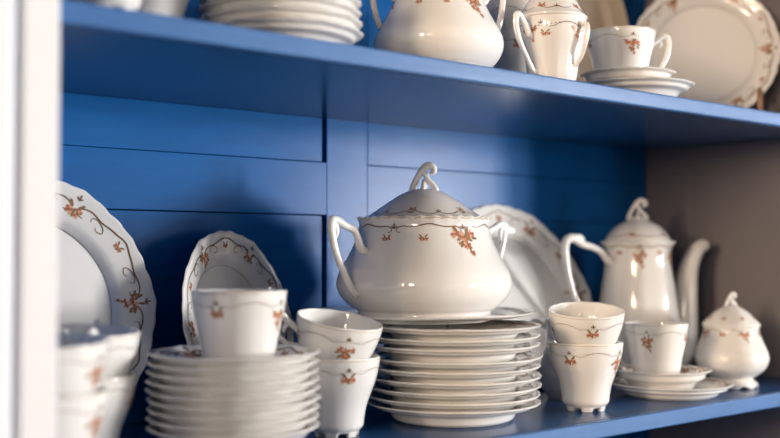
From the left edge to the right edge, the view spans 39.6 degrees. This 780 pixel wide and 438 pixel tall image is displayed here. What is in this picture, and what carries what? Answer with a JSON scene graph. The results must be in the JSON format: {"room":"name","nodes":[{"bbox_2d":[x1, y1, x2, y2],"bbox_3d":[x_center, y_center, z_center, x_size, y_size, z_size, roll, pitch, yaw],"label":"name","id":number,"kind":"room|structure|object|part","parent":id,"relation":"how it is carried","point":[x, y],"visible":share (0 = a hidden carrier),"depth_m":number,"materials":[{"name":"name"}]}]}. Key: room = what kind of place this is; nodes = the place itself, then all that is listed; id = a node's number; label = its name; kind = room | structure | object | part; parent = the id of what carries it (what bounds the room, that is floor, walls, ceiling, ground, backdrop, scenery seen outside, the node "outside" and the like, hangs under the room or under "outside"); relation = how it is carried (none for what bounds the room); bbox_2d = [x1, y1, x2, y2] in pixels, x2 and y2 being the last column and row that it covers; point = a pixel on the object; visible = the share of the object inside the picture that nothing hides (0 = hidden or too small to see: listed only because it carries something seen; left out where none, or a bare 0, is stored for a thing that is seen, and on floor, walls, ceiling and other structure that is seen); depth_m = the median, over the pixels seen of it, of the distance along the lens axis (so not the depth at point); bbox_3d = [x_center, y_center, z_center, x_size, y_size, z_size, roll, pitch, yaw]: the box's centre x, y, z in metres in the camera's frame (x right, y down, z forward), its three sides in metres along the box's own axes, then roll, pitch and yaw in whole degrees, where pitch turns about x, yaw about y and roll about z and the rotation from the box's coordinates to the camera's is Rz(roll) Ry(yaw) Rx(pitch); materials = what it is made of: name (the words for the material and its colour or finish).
{"room":"dining room","nodes":[
{"label":"dining room","id":0,"kind":"room"},
{"bbox_3d":[1.006,1.331,-0.214,5.900,0.100,3.825,2,-2,-41],"label":"floor","id":1,"kind":"structure","parent":0,"visible":0},
{"bbox_2d":[0,0,779,437],"bbox_3d":[0.078,0.226,1.264,1.475,2.200,0.425,2,-2,-41],"label":"china cabinet","id":2,"kind":"object","parent":1,"relation":"on","point":[188,129],"visible":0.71,"depth_m":1.25,"materials":[{"name":"blue paint"}]},
{"bbox_3d":[-0.283,0.179,0.709,0.114,2.060,0.052,2,-2,-41],"label":"frame post","id":3,"kind":"part","parent":2,"relation":"part of","materials":[{"name":"white paint"}]},
{"bbox_2d":[56,385,109,437],"bbox_3d":[-0.256,0.171,0.833,0.102,0.082,0.089,1,-2,-38],"label":"coffee cup","id":4,"kind":"object","parent":2,"relation":"on","point":[81,416],"visible":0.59,"depth_m":0.80,"materials":[{"name":"white ceramic"}]},
{"bbox_2d":[57,328,109,397],"bbox_3d":[-0.263,0.132,0.835,0.089,0.087,0.103,1,-2,-22],"label":"coffee cup","id":5,"kind":"object","parent":4,"relation":"in","point":[81,357],"visible":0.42,"depth_m":0.81,"materials":[{"name":"white ceramic"}]},
{"bbox_3d":[-0.247,0.108,0.882,0.006,0.037,0.035,0,2,15],"label":"handle","id":6,"kind":"part","parent":5,"relation":"part of","materials":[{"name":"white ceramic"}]},
{"bbox_2d":[57,181,156,383],"bbox_3d":[-0.360,0.085,1.077,0.279,0.268,0.073,1,-2,-40],"label":"dinner plate","id":7,"kind":"object","parent":2,"relation":"on","point":[103,276],"visible":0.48,"depth_m":1.14,"materials":[{"name":"white ceramic"}]},
{"bbox_2d":[74,0,140,10],"bbox_3d":[-0.233,-0.202,0.869,0.102,0.082,0.089,-1,-2,28],"label":"coffee cup","id":8,"kind":"object","parent":2,"relation":"on","point":[126,4],"visible":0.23,"depth_m":0.85,"materials":[{"name":"white ceramic"}]},
{"bbox_2d":[97,370,136,437],"bbox_3d":[-0.270,0.175,0.945,0.102,0.082,0.089,-2,-2,44],"label":"coffee cup","id":9,"kind":"object","parent":2,"relation":"on","point":[122,389],"visible":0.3,"depth_m":0.92,"materials":[{"name":"white ceramic"}]},
{"bbox_2d":[57,320,140,378],"bbox_3d":[-0.259,0.135,0.947,0.089,0.087,0.103,-1,-2,29],"label":"coffee cup","id":10,"kind":"object","parent":9,"relation":"in","point":[124,340],"visible":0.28,"depth_m":0.93,"materials":[{"name":"white ceramic"}]},
{"bbox_2d":[138,0,188,17],"bbox_3d":[-0.221,-0.198,0.982,0.089,0.082,0.102,2,-2,-45],"label":"coffee cup","id":11,"kind":"object","parent":2,"relation":"on","point":[176,8],"visible":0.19,"depth_m":0.95,"materials":[{"name":"white ceramic"}]},
{"bbox_3d":[-0.300,-0.043,1.195,0.562,0.066,0.020,2,-2,-41],"label":"rail","id":12,"kind":"part","parent":2,"relation":"part of","materials":[{"name":"blue paint"}]},
{"bbox_2d":[146,419,319,437],"bbox_3d":[-0.143,0.202,0.994,0.158,0.030,0.160,0,-2,9],"label":"saucer","id":13,"kind":"object","parent":2,"relation":"on","point":[314,424],"visible":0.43,"depth_m":0.95,"materials":[{"name":"white ceramic"}]},
{"bbox_2d":[145,411,318,437],"bbox_3d":[-0.144,0.194,0.994,0.158,0.030,0.160,0,-2,-13],"label":"saucer","id":14,"kind":"object","parent":13,"relation":"on","point":[233,432],"visible":0.48,"depth_m":0.93,"materials":[{"name":"white ceramic"}]},
{"bbox_2d":[146,401,319,427],"bbox_3d":[-0.143,0.185,0.994,0.160,0.030,0.158,0,-2,11],"label":"saucer","id":15,"kind":"object","parent":14,"relation":"on","point":[202,422],"visible":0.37,"depth_m":0.93,"materials":[{"name":"white ceramic"}]},
{"bbox_2d":[146,392,320,417],"bbox_3d":[-0.143,0.177,0.994,0.158,0.030,0.160,-1,-2,29],"label":"saucer","id":16,"kind":"object","parent":15,"relation":"on","point":[301,406],"visible":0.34,"depth_m":0.93,"materials":[{"name":"white ceramic"}]},
{"bbox_2d":[144,383,319,407],"bbox_3d":[-0.144,0.169,0.995,0.160,0.030,0.158,0,-2,-8],"label":"saucer","id":17,"kind":"object","parent":16,"relation":"on","point":[194,402],"visible":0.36,"depth_m":0.93,"materials":[{"name":"white ceramic"}]},
{"bbox_2d":[145,374,318,397],"bbox_3d":[-0.144,0.160,0.995,0.160,0.030,0.158,1,-2,-16],"label":"saucer","id":18,"kind":"object","parent":17,"relation":"on","point":[195,392],"visible":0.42,"depth_m":0.93,"materials":[{"name":"white ceramic"}]},
{"bbox_2d":[145,365,318,387],"bbox_3d":[-0.144,0.152,0.995,0.158,0.030,0.160,0,-2,-11],"label":"saucer","id":19,"kind":"object","parent":18,"relation":"on","point":[297,378],"visible":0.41,"depth_m":0.93,"materials":[{"name":"white ceramic"}]},
{"bbox_2d":[146,356,319,377],"bbox_3d":[-0.144,0.144,0.995,0.160,0.030,0.158,2,-2,-41],"label":"saucer","id":20,"kind":"object","parent":19,"relation":"on","point":[300,368],"visible":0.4,"depth_m":0.93,"materials":[{"name":"white ceramic"}]},
{"bbox_2d":[146,344,319,368],"bbox_3d":[-0.143,0.135,0.996,0.160,0.030,0.158,-1,-2,40],"label":"saucer","id":21,"kind":"object","parent":20,"relation":"on","point":[184,356],"visible":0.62,"depth_m":0.95,"materials":[{"name":"white ceramic"}]},
{"bbox_2d":[191,287,286,358],"bbox_3d":[-0.135,0.104,1.000,0.098,0.079,0.088,1,-2,-30],"label":"coffee cup","id":22,"kind":"object","parent":21,"relation":"on","point":[234,323],"visible":0.77,"depth_m":0.96,"materials":[{"name":"white ceramic"}]},
{"bbox_2d":[182,230,293,344],"bbox_3d":[-0.171,0.118,1.226,0.057,0.210,0.220,-1,-2,23],"label":"dinner plate","id":23,"kind":"object","parent":2,"relation":"on","point":[221,259],"visible":0.39,"depth_m":1.24,"materials":[{"name":"white ceramic"}]},
{"bbox_2d":[215,16,363,44],"bbox_3d":[-0.102,-0.166,1.026,0.155,0.020,0.152,0,-2,-4],"label":"plate","id":24,"kind":"object","parent":2,"relation":"on","point":[321,28],"visible":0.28,"depth_m":0.96,"materials":[{"name":"white ceramic"}]},
{"bbox_2d":[200,4,362,29],"bbox_3d":[-0.102,-0.176,1.026,0.155,0.020,0.152,1,-2,-29],"label":"plate","id":25,"kind":"object","parent":24,"relation":"on","point":[267,10],"visible":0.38,"depth_m":0.96,"materials":[{"name":"white ceramic"}]},
{"bbox_2d":[197,0,361,18],"bbox_3d":[-0.104,-0.186,1.026,0.152,0.020,0.155,1,-2,-34],"label":"plate","id":26,"kind":"object","parent":25,"relation":"on","point":[216,5],"visible":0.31,"depth_m":0.97,"materials":[{"name":"white ceramic"}]},
{"bbox_2d":[199,0,361,9],"bbox_3d":[-0.104,-0.196,1.028,0.155,0.020,0.152,-1,-2,31],"label":"plate","id":27,"kind":"object","parent":26,"relation":"on","point":[357,4],"visible":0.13,"depth_m":1.01,"materials":[{"name":"white ceramic"}]},
{"bbox_2d":[313,354,379,437],"bbox_3d":[-0.053,0.180,1.114,0.089,0.082,0.102,-1,-2,18],"label":"coffee cup","id":28,"kind":"object","parent":2,"relation":"on","point":[346,386],"visible":0.67,"depth_m":1.08,"materials":[{"name":"white ceramic"}]},
{"bbox_2d":[278,308,382,359],"bbox_3d":[-0.055,0.138,1.094,0.088,0.093,0.103,-1,-2,36],"label":"coffee cup","id":29,"kind":"object","parent":28,"relation":"in","point":[338,335],"visible":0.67,"depth_m":1.07,"materials":[{"name":"white ceramic"}]},
{"bbox_3d":[-0.105,0.111,1.085,0.035,0.037,0.006,8,6,-18],"label":"handle","id":30,"kind":"part","parent":29,"relation":"part of","materials":[{"name":"white ceramic"}]},
{"bbox_2d":[59,24,779,150],"bbox_3d":[0.067,-0.139,1.288,1.235,0.018,0.322,2,-2,-41],"label":"shelf","id":31,"kind":"object","parent":2,"relation":"attached to","point":[204,71],"depth_m":1.18,"materials":[{"name":"blue paint"}]},
{"bbox_2d":[370,0,505,66],"bbox_3d":[0.052,-0.231,1.163,0.139,0.158,0.139,-1,-2,38],"label":"soup tureen","id":32,"kind":"object","parent":2,"relation":"on","point":[464,31],"visible":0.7,"depth_m":1.11,"materials":[{"name":"white ceramic"}]},
{"bbox_3d":[-0.008,-0.232,1.145,0.032,0.063,0.005,1,-2,-17],"label":"handle","id":33,"kind":"part","parent":32,"relation":"part of","materials":[{"name":"white ceramic"}]},
{"bbox_3d":[0.112,-0.231,1.181,0.032,0.063,0.005,1,-2,-17],"label":"handle","id":34,"kind":"part","parent":32,"relation":"part of","materials":[{"name":"white ceramic"}]},
{"bbox_2d":[119,374,779,437],"bbox_3d":[0.067,0.235,1.276,1.235,0.018,0.322,2,-2,-41],"label":"shelf","id":35,"kind":"object","parent":2,"relation":"attached to","point":[624,413],"depth_m":1.23,"materials":[{"name":"blue paint"}]},
{"bbox_2d":[367,398,540,427],"bbox_3d":[0.070,0.213,1.213,0.199,0.022,0.196,-1,-2,28],"label":"dinner plate","id":36,"kind":"object","parent":2,"relation":"on","point":[419,418],"visible":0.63,"depth_m":1.15,"materials":[{"name":"white ceramic"}]},
{"bbox_2d":[369,389,540,411],"bbox_3d":[0.070,0.204,1.213,0.196,0.022,0.199,-1,-2,24],"label":"dinner plate","id":37,"kind":"object","parent":36,"relation":"on","point":[382,398],"visible":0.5,"depth_m":1.14,"materials":[{"name":"white ceramic"}]},
{"bbox_2d":[373,381,541,403],"bbox_3d":[0.071,0.194,1.213,0.196,0.022,0.199,-1,-2,29],"label":"dinner plate","id":38,"kind":"object","parent":37,"relation":"on","point":[379,387],"visible":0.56,"depth_m":1.15,"materials":[{"name":"white ceramic"}]},
{"bbox_2d":[376,371,541,394],"bbox_3d":[0.071,0.184,1.213,0.199,0.022,0.196,0,-2,-10],"label":"dinner plate","id":39,"kind":"object","parent":38,"relation":"on","point":[423,388],"visible":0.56,"depth_m":1.14,"materials":[{"name":"white ceramic"}]},
{"bbox_2d":[378,362,540,383],"bbox_3d":[0.070,0.172,1.212,0.199,0.022,0.196,0,-2,-7],"label":"dinner plate","id":40,"kind":"object","parent":39,"relation":"on","point":[399,376],"visible":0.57,"depth_m":1.14,"materials":[{"name":"white ceramic"}]},
{"bbox_2d":[373,351,542,372],"bbox_3d":[0.071,0.162,1.214,0.196,0.022,0.199,1,-2,-27],"label":"dinner plate","id":41,"kind":"object","parent":40,"relation":"on","point":[523,358],"visible":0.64,"depth_m":1.15,"materials":[{"name":"white ceramic"}]},
{"bbox_2d":[375,341,540,362],"bbox_3d":[0.070,0.149,1.216,0.196,0.022,0.199,-1,-2,31],"label":"dinner plate","id":42,"kind":"object","parent":41,"relation":"on","point":[396,354],"visible":0.59,"depth_m":1.15,"materials":[{"name":"white ceramic"}]},
{"bbox_2d":[378,332,540,349],"bbox_3d":[0.069,0.139,1.216,0.196,0.022,0.199,-1,-2,33],"label":"dinner plate","id":43,"kind":"object","parent":42,"relation":"on","point":[385,337],"visible":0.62,"depth_m":1.14,"materials":[{"name":"white ceramic"}]},
{"bbox_2d":[382,320,541,340],"bbox_3d":[0.071,0.128,1.216,0.196,0.022,0.199,0,-2,0],"label":"dinner plate","id":44,"kind":"object","parent":43,"relation":"on","point":[491,329],"visible":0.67,"depth_m":1.16,"materials":[{"name":"white ceramic"}]},
{"bbox_2d":[319,306,535,324],"bbox_3d":[0.032,0.113,1.276,0.276,0.012,0.279,-1,-2,32],"label":"serving platter","id":45,"kind":"object","parent":44,"relation":"on","point":[499,313],"visible":0.46,"depth_m":1.19,"materials":[{"name":"white ceramic"}]},
{"bbox_2d":[327,162,511,316],"bbox_3d":[0.039,0.024,1.255,0.203,0.180,0.203,0,-2,3],"label":"soup tureen","id":46,"kind":"object","parent":45,"relation":"on","point":[424,252],"visible":0.99,"depth_m":1.18,"materials":[{"name":"white ceramic"}]},
{"bbox_3d":[-0.045,0.041,1.182,0.058,0.090,0.008,2,-2,-41],"label":"handle","id":47,"kind":"part","parent":46,"relation":"part of","materials":[{"name":"white ceramic"}]},
{"bbox_3d":[0.039,-0.017,1.256,0.143,0.036,0.143,2,-2,-41],"label":"lid","id":48,"kind":"part","parent":46,"relation":"part of","materials":[{"name":"white ceramic"}]},
{"bbox_3d":[0.039,-0.048,1.257,0.031,0.036,0.024,-2,-2,42],"label":"knob","id":49,"kind":"part","parent":46,"relation":"part of","materials":[{"name":"white ceramic"}]},
{"bbox_3d":[0.124,0.046,1.327,0.058,0.090,0.008,2,-2,-41],"label":"handle","id":50,"kind":"part","parent":46,"relation":"part of","materials":[{"name":"white ceramic"}]},
{"bbox_3d":[0.194,-0.031,1.619,0.606,0.066,0.020,2,-2,-41],"label":"rail","id":51,"kind":"part","parent":2,"relation":"part of","materials":[{"name":"blue paint"}]},
{"bbox_2d":[494,28,526,72],"bbox_3d":[0.153,-0.187,1.341,0.089,0.082,0.103,1,-2,-33],"label":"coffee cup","id":52,"kind":"object","parent":2,"relation":"on","point":[512,58],"visible":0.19,"depth_m":1.30,"materials":[{"name":"white ceramic"}]},
{"bbox_2d":[486,0,528,27],"bbox_3d":[0.159,-0.227,1.341,0.089,0.086,0.102,-1,-2,18],"label":"coffee cup","id":53,"kind":"object","parent":52,"relation":"in","point":[511,6],"visible":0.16,"depth_m":1.30,"materials":[{"name":"white ceramic"}]},
{"bbox_2d":[472,204,591,387],"bbox_3d":[0.190,0.105,1.523,0.283,0.256,0.114,2,-2,-43],"label":"dinner plate","id":54,"kind":"object","parent":2,"relation":"on","point":[532,256],"visible":0.29,"depth_m":1.58,"materials":[{"name":"white ceramic"}]},
{"bbox_2d":[529,317,561,400],"bbox_3d":[0.228,0.178,1.386,0.085,0.102,0.079,1,-2,-33],"label":"jug","id":55,"kind":"object","parent":2,"relation":"on","point":[550,385],"visible":0.25,"depth_m":1.37,"materials":[{"name":"white ceramic"}]},
{"bbox_3d":[0.188,0.163,1.394,0.031,0.070,0.005,0,-2,7],"label":"handle","id":56,"kind":"part","parent":55,"relation":"part of","materials":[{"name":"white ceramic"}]},
{"bbox_2d":[513,0,589,80],"bbox_3d":[0.173,-0.211,1.221,0.099,0.123,0.080,0,-2,-13],"label":"pot","id":57,"kind":"object","parent":2,"relation":"on","point":[552,36],"visible":0.91,"depth_m":1.19,"materials":[{"name":"white ceramic"}]},
{"bbox_3d":[0.149,-0.193,1.188,0.007,0.067,0.044,-2,-2,44],"label":"handle","id":58,"kind":"part","parent":57,"relation":"part of","materials":[{"name":"white ceramic"}]},
{"bbox_3d":[0.183,-0.240,1.224,0.080,0.035,0.080,2,-2,-41],"label":"lid","id":59,"kind":"part","parent":57,"relation":"part of","materials":[{"name":"white ceramic"}]},
{"bbox_3d":[0.212,-0.194,1.198,0.021,0.049,0.005,-2,-2,41],"label":"handle","id":60,"kind":"part","parent":57,"relation":"part of","materials":[{"name":"white ceramic"}]},
{"bbox_2d":[547,339,623,412],"bbox_3d":[0.238,0.185,1.287,0.102,0.082,0.089,1,-2,-18],"label":"coffee cup","id":61,"kind":"object","parent":2,"relation":"on","point":[585,373],"visible":0.98,"depth_m":1.26,"materials":[{"name":"white ceramic"}]},
{"bbox_2d":[548,297,624,344],"bbox_3d":[0.227,0.142,1.282,0.089,0.096,0.103,1,-2,-36],"label":"coffee cup","id":62,"kind":"object","parent":61,"relation":"in","point":[577,322],"visible":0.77,"depth_m":1.25,"materials":[{"name":"white ceramic"}]},
{"bbox_3d":[0.232,0.116,1.333,0.006,0.037,0.035,0,8,0],"label":"handle","id":63,"kind":"part","parent":62,"relation":"part of","materials":[{"name":"white ceramic"}]},
{"bbox_2d":[576,0,628,81],"bbox_3d":[0.254,-0.302,1.624,0.331,0.327,0.061,1,-2,-40],"label":"serving platter","id":64,"kind":"object","parent":2,"relation":"on","point":[600,13],"visible":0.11,"depth_m":1.71,"materials":[{"name":"beige ceramic"}]},
{"bbox_3d":[0.194,0.353,1.608,0.606,0.066,0.020,2,-2,-41],"label":"rail","id":65,"kind":"part","parent":2,"relation":"part of","materials":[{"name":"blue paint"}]},
{"bbox_3d":[0.194,-0.396,1.631,0.606,0.066,0.020,2,-2,-41],"label":"rail","id":66,"kind":"part","parent":2,"relation":"part of","materials":[{"name":"blue paint"}]},
{"bbox_2d":[561,198,708,377],"bbox_3d":[0.365,0.102,1.595,0.127,0.267,0.257,-1,-2,36],"label":"coffee pot","id":67,"kind":"object","parent":2,"relation":"on","point":[638,279],"visible":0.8,"depth_m":1.56,"materials":[{"name":"white ceramic"}]},
{"bbox_3d":[0.285,0.102,1.550,0.099,0.162,0.011,1,-2,-29],"label":"handle","id":68,"kind":"part","parent":67,"relation":"part of","materials":[{"name":"white ceramic"}]},
{"bbox_3d":[0.365,-0.015,1.599,0.030,0.034,0.023,-2,-2,45],"label":"knob","id":69,"kind":"part","parent":67,"relation":"part of","materials":[{"name":"white ceramic"}]},
{"bbox_3d":[0.365,0.016,1.598,0.098,0.040,0.098,1,-2,-29],"label":"lid","id":70,"kind":"part","parent":67,"relation":"part of","materials":[{"name":"white ceramic"}]},
{"bbox_3d":[0.443,0.131,1.638,0.102,0.201,0.046,1,-2,-29],"label":"spout","id":71,"kind":"part","parent":67,"relation":"part of","materials":[{"name":"white ceramic"}]},
{"bbox_2d":[588,76,694,96],"bbox_3d":[0.306,-0.157,1.361,0.149,0.022,0.148,2,-2,-41],"label":"dessert plate","id":72,"kind":"object","parent":2,"relation":"on","point":[669,86],"visible":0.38,"depth_m":1.30,"materials":[{"name":"white ceramic"}]},
{"bbox_2d":[579,66,675,81],"bbox_3d":[0.296,-0.168,1.354,0.119,0.028,0.116,2,-2,-41],"label":"saucer","id":73,"kind":"object","parent":72,"relation":"on","point":[627,71],"visible":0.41,"depth_m":1.31,"materials":[{"name":"white ceramic"}]},
{"bbox_2d":[587,26,671,69],"bbox_3d":[0.291,-0.198,1.356,0.086,0.071,0.096,-2,-2,42],"label":"coffee cup","id":74,"kind":"object","parent":73,"relation":"on","point":[613,46],"visible":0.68,"depth_m":1.32,"materials":[{"name":"white ceramic"}]},
{"bbox_3d":[0.338,-0.203,1.360,0.034,0.059,0.005,0,-2,-9],"label":"handle","id":75,"kind":"part","parent":74,"relation":"part of","materials":[{"name":"white ceramic"}]},
{"bbox_2d":[612,377,734,400],"bbox_3d":[0.366,0.221,1.414,0.160,0.018,0.158,2,-2,-41],"label":"dessert plate","id":76,"kind":"object","parent":2,"relation":"on","point":[707,388],"visible":0.64,"depth_m":1.36,"materials":[{"name":"white ceramic"}]},
{"bbox_2d":[617,364,711,388],"bbox_3d":[0.353,0.209,1.410,0.127,0.030,0.124,2,-2,-41],"label":"saucer","id":77,"kind":"object","parent":76,"relation":"on","point":[689,375],"visible":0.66,"depth_m":1.37,"materials":[{"name":"white ceramic"}]},
{"bbox_2d":[620,321,688,373],"bbox_3d":[0.344,0.172,1.412,0.083,0.075,0.092,1,-2,-21],"label":"coffee cup","id":78,"kind":"object","parent":77,"relation":"on","point":[653,346],"visible":0.79,"depth_m":1.38,"materials":[{"name":"white ceramic"}]},
{"bbox_3d":[0.304,0.166,1.432,0.032,0.062,0.005,-1,-2,30],"label":"handle","id":79,"kind":"part","parent":78,"relation":"part of","materials":[{"name":"white ceramic"}]},
{"bbox_3d":[0.538,0.209,1.692,0.020,2.060,0.368,2,-2,-41],"label":"panel","id":80,"kind":"part","parent":2,"relation":"part of","materials":[{"name":"grey paint"}]},
{"bbox_2d":[694,292,769,389],"bbox_3d":[0.474,0.167,1.506,0.101,0.131,0.101,-1,-2,35],"label":"sugar bowl","id":81,"kind":"object","parent":2,"relation":"on","point":[731,345],"visible":0.97,"depth_m":1.47,"materials":[{"name":"white ceramic"}]},
{"bbox_3d":[0.474,0.112,1.508,0.018,0.022,0.014,-1,-2,19],"label":"knob","id":82,"kind":"part","parent":81,"relation":"part of","materials":[{"name":"white ceramic"}]},
{"bbox_3d":[0.474,0.134,1.508,0.077,0.029,0.077,-1,-2,35],"label":"lid","id":83,"kind":"part","parent":81,"relation":"part of","materials":[{"name":"white ceramic"}]},
{"bbox_3d":[0.562,-0.107,1.656,0.004,0.022,0.236,2,-2,-41],"label":"rail","id":84,"kind":"part","parent":2,"relation":"part of","materials":[{"name":"grey paint"}]},
{"bbox_2d":[757,87,762,109],"bbox_3d":[0.472,-0.201,1.627,0.157,0.122,0.110,0,-2,12],"label":"plate stand","id":85,"kind":"object","parent":2,"relation":"on","point":[759,89],"visible":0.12,"depth_m":1.56,"materials":[{"name":"brown wood"}]},
{"bbox_2d":[637,0,779,107],"bbox_3d":[0.470,-0.252,1.623,0.221,0.215,0.048,0,-2,12],"label":"dinner plate","id":86,"kind":"object","parent":85,"relation":"on","point":[730,49],"visible":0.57,"depth_m":1.62,"materials":[{"name":"white ceramic"}]}
]}

